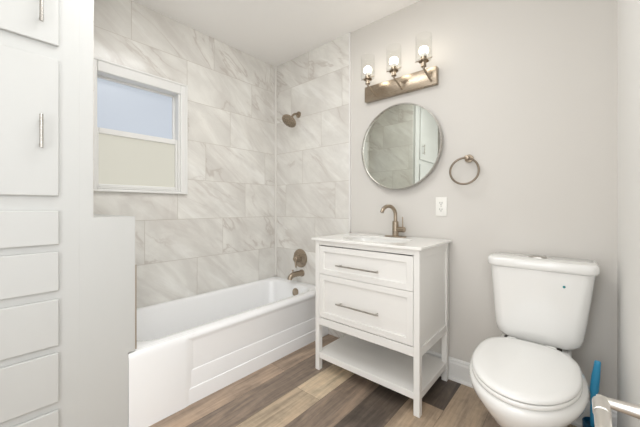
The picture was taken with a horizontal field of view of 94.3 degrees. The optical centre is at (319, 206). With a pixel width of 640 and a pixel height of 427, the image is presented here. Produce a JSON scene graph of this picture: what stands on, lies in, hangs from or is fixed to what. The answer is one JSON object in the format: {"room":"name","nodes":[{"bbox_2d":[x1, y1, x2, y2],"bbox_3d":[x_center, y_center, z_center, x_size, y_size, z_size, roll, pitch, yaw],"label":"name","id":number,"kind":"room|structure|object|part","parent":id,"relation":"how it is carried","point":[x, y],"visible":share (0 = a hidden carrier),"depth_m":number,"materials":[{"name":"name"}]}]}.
{"room":"bathroom","nodes":[
{"label":"bathroom","id":0,"kind":"room"},
{"bbox_2d":[79,0,134,426],"bbox_3d":[-1.203,-0.155,1.554,0.674,2.464,0.209,0,0,41],"label":"wall","id":1,"kind":"structure","parent":0,"point":[106,242],"depth_m":1.30,"materials":[{"name":"white paint"}]},
{"bbox_2d":[93,0,93,216],"bbox_3d":[-1.250,-0.670,1.524,0.645,1.432,0.010,0,0,41],"label":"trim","id":2,"kind":"structure","parent":1,"relation":"attached to","point":[93,0],"depth_m":1.31,"materials":[{"name":"wood"}]},
{"bbox_2d":[135,264,136,348],"bbox_3d":[-0.879,0.478,1.416,0.008,0.402,0.006,0,0,41],"label":"trim","id":3,"kind":"structure","parent":1,"relation":"attached to","point":[135,264],"depth_m":1.42,"materials":[{"name":"beige tile"}]},
{"bbox_2d":[94,0,275,307],"bbox_3d":[-1.396,-0.155,1.940,0.120,2.464,3.020,0,0,41],"label":"wall","id":4,"kind":"structure","parent":0,"point":[220,234],"depth_m":2.39,"materials":[{"name":"tile"}]},
{"bbox_2d":[94,57,187,193],"bbox_3d":[-1.266,-0.508,2.064,0.134,0.829,0.637,0,0,41],"label":"window","id":5,"kind":"structure","parent":4,"relation":"in","point":[141,118],"depth_m":2.06,"materials":[{"name":"white paint"}]},
{"bbox_3d":[-1.291,-0.665,2.094,0.007,0.337,0.478,0,0,41],"label":"frosted pane","id":6,"kind":"part","parent":5,"relation":"part of","materials":[{"name":"blue"}]},
{"bbox_3d":[-1.289,-0.658,2.094,0.040,0.371,0.500,0,0,41],"label":"sash","id":7,"kind":"part","parent":5,"relation":"part of","materials":[{"name":"white paint"}]},
{"bbox_3d":[-1.256,-0.304,2.063,0.007,0.324,0.476,0,0,41],"label":"frosted pane","id":8,"kind":"part","parent":5,"relation":"part of","materials":[{"name":"beige glass"}]},
{"bbox_3d":[-1.254,-0.311,2.063,0.046,0.378,0.500,0,0,41],"label":"sash","id":9,"kind":"part","parent":5,"relation":"part of","materials":[{"name":"white paint"}]},
{"bbox_2d":[132,0,419,65],"bbox_3d":[-0.442,-1.437,1.113,2.706,0.100,3.020,0,0,41],"label":"ceiling","id":10,"kind":"structure","parent":0,"point":[273,32],"depth_m":2.19,"materials":[{"name":"paint"}]},
{"bbox_2d":[149,334,576,426],"bbox_3d":[-0.504,1.079,1.021,2.700,0.003,3.199,0,0,41],"label":"floor","id":11,"kind":"structure","parent":0,"point":[290,391],"depth_m":1.61,"materials":[{"name":"wood"}]},
{"bbox_2d":[0,0,78,426],"bbox_3d":[-1.462,-0.154,1.217,0.725,2.462,0.640,0,0,41],"label":"linen cabinet","id":12,"kind":"object","parent":11,"relation":"on","point":[39,39],"visible":1,"depth_m":1.15,"materials":[{"name":"white paint"}]},
{"bbox_3d":[-1.223,0.686,1.005,0.014,0.199,0.513,0,0,41],"label":"drawer","id":13,"kind":"part","parent":12,"relation":"part of","materials":[{"name":"white paint"}]},
{"bbox_3d":[-1.223,0.466,1.005,0.014,0.187,0.513,0,0,41],"label":"drawer","id":14,"kind":"part","parent":12,"relation":"part of","materials":[{"name":"white paint"}]},
{"bbox_3d":[-1.223,0.260,1.005,0.014,0.158,0.513,0,0,41],"label":"drawer","id":15,"kind":"part","parent":12,"relation":"part of","materials":[{"name":"white paint"}]},
{"bbox_3d":[-1.223,0.085,1.005,0.014,0.136,0.513,0,0,41],"label":"drawer","id":16,"kind":"part","parent":12,"relation":"part of","materials":[{"name":"white paint"}]},
{"bbox_3d":[-1.223,-0.316,1.005,0.014,0.547,0.513,0,0,41],"label":"door","id":17,"kind":"part","parent":12,"relation":"part of","materials":[{"name":"white paint"}]},
{"bbox_3d":[-1.223,-0.982,1.005,0.014,0.673,0.513,0,0,41],"label":"door","id":18,"kind":"part","parent":12,"relation":"part of","materials":[{"name":"white paint"}]},
{"bbox_3d":[-1.223,0.917,1.005,0.014,0.199,0.513,0,0,41],"label":"drawer","id":19,"kind":"part","parent":12,"relation":"part of","materials":[{"name":"white paint"}]},
{"bbox_3d":[-1.072,-0.289,1.141,0.036,0.128,0.012,0,0,41],"label":"handle","id":20,"kind":"part","parent":12,"relation":"part of","materials":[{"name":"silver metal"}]},
{"bbox_3d":[-1.072,-0.773,1.141,0.036,0.128,0.012,0,0,41],"label":"handle","id":21,"kind":"part","parent":12,"relation":"part of","materials":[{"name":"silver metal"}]},
{"bbox_2d":[128,276,327,426],"bbox_3d":[-0.667,0.884,2.168,0.680,0.386,1.478,0,0,41],"label":"bathtub","id":22,"kind":"object","parent":11,"relation":"on","point":[189,349],"visible":0.83,"depth_m":1.89,"materials":[{"name":"white ceramic"}]},
{"bbox_3d":[-0.800,0.884,1.524,0.035,0.386,0.328,0,0,41],"label":"panel","id":23,"kind":"part","parent":22,"relation":"part of","materials":[{"name":"white ceramic"}]},
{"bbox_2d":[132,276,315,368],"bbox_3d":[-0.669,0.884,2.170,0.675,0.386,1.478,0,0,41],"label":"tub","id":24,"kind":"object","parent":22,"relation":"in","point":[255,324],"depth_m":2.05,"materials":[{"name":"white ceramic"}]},
{"bbox_3d":[-0.217,0.758,2.626,0.072,0.071,0.022,0,0,41],"label":"overflow plate","id":25,"kind":"part","parent":22,"relation":"part of","materials":[{"name":"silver metal"}]},
{"bbox_2d":[311,233,451,417],"bbox_3d":[0.380,0.642,1.909,0.746,0.870,0.498,0,0,41],"label":"bathroom vanity","id":26,"kind":"object","parent":11,"relation":"on","point":[388,296],"visible":1,"depth_m":1.73,"materials":[{"name":"white paint"}]},
{"bbox_3d":[-0.008,0.650,1.974,0.033,0.854,0.033,0,0,41],"label":"leg","id":27,"kind":"part","parent":26,"relation":"part of","materials":[{"name":"white paint"}]},
{"bbox_3d":[0.217,0.604,1.746,0.296,0.010,0.037,0,0,41],"label":"handle","id":28,"kind":"part","parent":26,"relation":"part of","materials":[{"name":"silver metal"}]},
{"bbox_3d":[0.217,0.366,1.746,0.296,0.010,0.037,0,0,41],"label":"handle","id":29,"kind":"part","parent":26,"relation":"part of","materials":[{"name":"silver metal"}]},
{"bbox_3d":[0.247,0.237,1.751,0.644,0.029,0.026,0,0,41],"label":"rail","id":30,"kind":"part","parent":26,"relation":"part of","materials":[{"name":"white paint"}]},
{"bbox_3d":[0.244,0.583,1.749,0.641,0.280,0.020,0,0,41],"label":"drawer","id":31,"kind":"part","parent":26,"relation":"part of","materials":[{"name":"white paint"}]},
{"bbox_3d":[0.244,0.349,1.749,0.641,0.182,0.020,0,0,41],"label":"drawer","id":32,"kind":"part","parent":26,"relation":"part of","materials":[{"name":"white paint"}]},
{"bbox_2d":[311,233,451,250],"bbox_3d":[0.384,0.215,1.914,0.746,0.016,0.486,0,0,41],"label":"countertop","id":33,"kind":"structure","parent":26,"relation":"on","point":[413,243],"depth_m":1.81,"materials":[{"name":"white stone"}]},
{"bbox_2d":[342,238,411,255],"bbox_3d":[0.360,0.290,1.893,0.466,0.134,0.316,0,0,41],"label":"basin","id":34,"kind":"object","parent":33,"relation":"in","point":[397,241],"depth_m":1.94,"materials":[{"name":"white ceramic"}]},
{"bbox_2d":[380,204,405,237],"bbox_3d":[0.483,0.096,1.990,0.156,0.222,0.151,0,0,41],"label":"sink faucet","id":35,"kind":"object","parent":33,"relation":"on","point":[396,229],"visible":1,"depth_m":2.01,"materials":[{"name":"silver metal"}]},
{"bbox_3d":[0.463,0.043,1.998,0.145,0.117,0.025,0,0,-29],"label":"spout","id":36,"kind":"part","parent":35,"relation":"part of","materials":[{"name":"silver metal"}]},
{"bbox_3d":[0.515,0.203,2.027,0.156,0.007,0.052,0,0,41],"label":"deck plate","id":37,"kind":"part","parent":35,"relation":"part of","materials":[{"name":"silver metal"}]},
{"bbox_2d":[320,334,445,398],"bbox_3d":[0.385,0.978,1.911,0.704,0.036,0.445,0,0,41],"label":"shelf","id":38,"kind":"object","parent":26,"relation":"attached to","point":[391,369],"depth_m":1.82,"materials":[{"name":"white paint"}]},
{"bbox_3d":[0.504,0.650,1.531,0.033,0.854,0.033,0,0,41],"label":"leg","id":39,"kind":"part","parent":26,"relation":"part of","materials":[{"name":"white paint"}]},
{"bbox_3d":[0.646,0.499,1.684,0.016,0.553,0.411,0,0,41],"label":"panel","id":40,"kind":"part","parent":26,"relation":"part of","materials":[{"name":"white paint"}]},
{"bbox_3d":[0.778,0.650,1.847,0.033,0.854,0.033,0,0,41],"label":"leg","id":41,"kind":"part","parent":26,"relation":"part of","materials":[{"name":"white paint"}]},
{"bbox_2d":[469,252,599,426],"bbox_3d":[0.910,0.663,1.275,0.444,0.828,0.751,0,0,41],"label":"toilet","id":42,"kind":"object","parent":11,"relation":"on","point":[528,375],"visible":1,"depth_m":1.30,"materials":[{"name":"white ceramic"}]},
{"bbox_3d":[0.826,0.647,1.208,0.364,0.023,0.528,0,0,41],"label":"lid","id":43,"kind":"part","parent":42,"relation":"part of","materials":[{"name":"white plastic"}]},
{"bbox_3d":[0.826,0.669,1.208,0.366,0.017,0.530,0,0,41],"label":"seat","id":44,"kind":"part","parent":42,"relation":"part of","materials":[{"name":"white plastic"}]},
{"bbox_3d":[0.863,0.878,1.251,0.404,0.398,0.652,0,0,41],"label":"bowl","id":45,"kind":"part","parent":42,"relation":"part of","materials":[{"name":"white ceramic"}]},
{"bbox_3d":[1.091,0.482,1.474,0.408,0.381,0.199,0,0,41],"label":"tank","id":46,"kind":"part","parent":42,"relation":"part of","materials":[{"name":"white ceramic"}]},
{"bbox_3d":[1.089,0.278,1.473,0.431,0.046,0.218,0,0,41],"label":"tank lid","id":47,"kind":"part","parent":42,"relation":"part of","materials":[{"name":"white ceramic"}]},
{"bbox_2d":[582,360,600,426],"bbox_3d":[1.217,0.877,1.315,0.092,0.400,0.092,0,0,41],"label":"toilet brush","id":48,"kind":"object","parent":11,"relation":"on","point":[595,376],"visible":0.8,"depth_m":1.31,"materials":[{"name":"blue plastic"}]},
{"bbox_3d":[1.213,0.831,1.309,0.022,0.308,0.038,0,0,-25],"label":"handle","id":49,"kind":"part","parent":48,"relation":"part of","materials":[{"name":"blue plastic"}]},
{"bbox_2d":[276,0,616,400],"bbox_3d":[0.508,-0.155,2.208,2.706,2.464,0.120,0,0,41],"label":"wall","id":50,"kind":"structure","parent":0,"point":[527,89],"depth_m":1.76,"materials":[{"name":"beige paint"}]},
{"bbox_2d":[275,66,276,274],"bbox_3d":[-0.439,-0.354,2.938,0.018,2.063,0.018,0,0,41],"label":"trim","id":51,"kind":"structure","parent":50,"relation":"attached to","point":[275,66],"depth_m":2.93,"materials":[{"name":"white"}]},
{"bbox_2d":[282,111,300,127],"bbox_3d":[-0.250,-0.794,2.659,0.140,0.167,0.191,0,0,41],"label":"shower fixture","id":52,"kind":"object","parent":50,"relation":"attached to","point":[288,120],"visible":1,"depth_m":2.63,"materials":[{"name":"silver metal"}]},
{"bbox_2d":[287,269,304,279],"bbox_3d":[-0.221,0.604,2.645,0.064,0.091,0.174,0,0,41],"label":"tub spout","id":53,"kind":"object","parent":50,"relation":"attached to","point":[301,273],"visible":1,"depth_m":2.62,"materials":[{"name":"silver metal"}]},
{"bbox_2d":[293,249,306,267],"bbox_3d":[-0.205,0.474,2.695,0.170,0.170,0.078,0,0,41],"label":"shower valve","id":54,"kind":"object","parent":50,"relation":"attached to","point":[300,257],"visible":1,"depth_m":2.68,"materials":[{"name":"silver metal"}]},
{"bbox_3d":[-0.211,0.474,2.689,0.068,0.068,0.056,0,0,41],"label":"stem","id":55,"kind":"part","parent":54,"relation":"part of","materials":[{"name":"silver metal"}]},
{"bbox_2d":[349,32,350,231],"bbox_3d":[0.239,-0.592,2.366,0.010,1.588,0.014,0,0,41],"label":"trim","id":56,"kind":"structure","parent":50,"relation":"attached to","point":[349,32],"depth_m":2.36,"materials":[{"name":"white paint"}]},
{"bbox_2d":[361,46,438,103],"bbox_3d":[0.508,-0.923,2.021,0.545,0.276,0.184,0,0,41],"label":"vanity light","id":57,"kind":"object","parent":50,"relation":"attached to","point":[429,77],"visible":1,"depth_m":2.01,"materials":[{"name":"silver metal"}]},
{"bbox_2d":[361,72,373,84],"bbox_3d":[0.339,-0.907,2.110,0.108,0.080,0.062,0,0,41],"label":"socket","id":58,"kind":"object","parent":57,"relation":"attached to","point":[367,78],"depth_m":2.10,"materials":[{"name":"brown metal"}]},
{"bbox_3d":[0.339,-0.971,2.110,0.056,0.048,0.056,0,0,41],"label":"bulb","id":59,"kind":"part","parent":57,"relation":"part of","materials":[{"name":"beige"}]},
{"bbox_2d":[386,63,400,76],"bbox_3d":[0.492,-0.907,1.977,0.108,0.080,0.062,0,0,41],"label":"socket","id":60,"kind":"object","parent":57,"relation":"attached to","point":[394,69],"depth_m":1.96,"materials":[{"name":"brown metal"}]},
{"bbox_3d":[0.492,-0.971,1.977,0.056,0.048,0.056,0,0,41],"label":"bulb","id":61,"kind":"part","parent":57,"relation":"part of","materials":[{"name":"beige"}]},
{"bbox_3d":[0.527,-0.837,2.009,0.106,0.071,0.013,0,0,-42],"label":"arm","id":62,"kind":"part","parent":57,"relation":"part of","materials":[{"name":"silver metal"}]},
{"bbox_2d":[415,53,431,67],"bbox_3d":[0.645,-0.907,1.845,0.108,0.080,0.062,0,0,41],"label":"socket","id":63,"kind":"object","parent":57,"relation":"attached to","point":[424,59],"depth_m":1.83,"materials":[{"name":"brown metal"}]},
{"bbox_3d":[0.645,-0.971,1.845,0.056,0.048,0.056,0,0,41],"label":"bulb","id":64,"kind":"part","parent":57,"relation":"part of","materials":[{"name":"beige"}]},
{"bbox_3d":[0.679,-0.837,1.876,0.106,0.071,0.013,0,0,-42],"label":"arm","id":65,"kind":"part","parent":57,"relation":"part of","materials":[{"name":"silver metal"}]},
{"bbox_2d":[362,103,442,189],"bbox_3d":[0.547,-0.416,2.071,0.600,0.600,0.028,0,0,42],"label":"wall mirror","id":66,"kind":"object","parent":50,"relation":"attached to","point":[402,145],"visible":1,"depth_m":2.05,"materials":[{"name":"silver metal"}]},
{"bbox_2d":[436,197,446,215],"bbox_3d":[0.777,0.000,1.903,0.070,0.122,0.009,0,0,41],"label":"wall outlet","id":67,"kind":"object","parent":50,"relation":"attached to","point":[441,202],"visible":1,"depth_m":1.90,"materials":[{"name":"white plastic"}]},
{"bbox_2d":[449,154,479,184],"bbox_3d":[0.871,-0.220,1.779,0.168,0.186,0.072,0,0,41],"label":"towel ring","id":68,"kind":"object","parent":50,"relation":"attached to","point":[469,158],"visible":1,"depth_m":1.76,"materials":[{"name":"silver metal"}]},
{"bbox_2d":[426,350,616,426],"bbox_3d":[0.803,1.012,1.867,1.511,0.131,0.028,0,0,41],"label":"baseboard","id":69,"kind":"structure","parent":50,"relation":"attached to","point":[458,370],"depth_m":1.81,"materials":[{"name":"white paint"}]},
{"bbox_2d":[617,0,639,426],"bbox_3d":[0.476,-0.155,0.244,0.120,2.464,2.910,0,0,41],"label":"wall","id":70,"kind":"structure","parent":0,"point":[628,11],"depth_m":1.10,"materials":[{"name":"white paint"}]},
{"bbox_2d":[592,394,639,426],"bbox_3d":[0.594,0.422,0.560,0.116,0.060,0.213,0,0,41],"label":"toilet paper holder","id":71,"kind":"object","parent":70,"relation":"attached to","point":[602,405],"visible":1,"depth_m":0.61,"materials":[{"name":"silver metal"}]}
]}

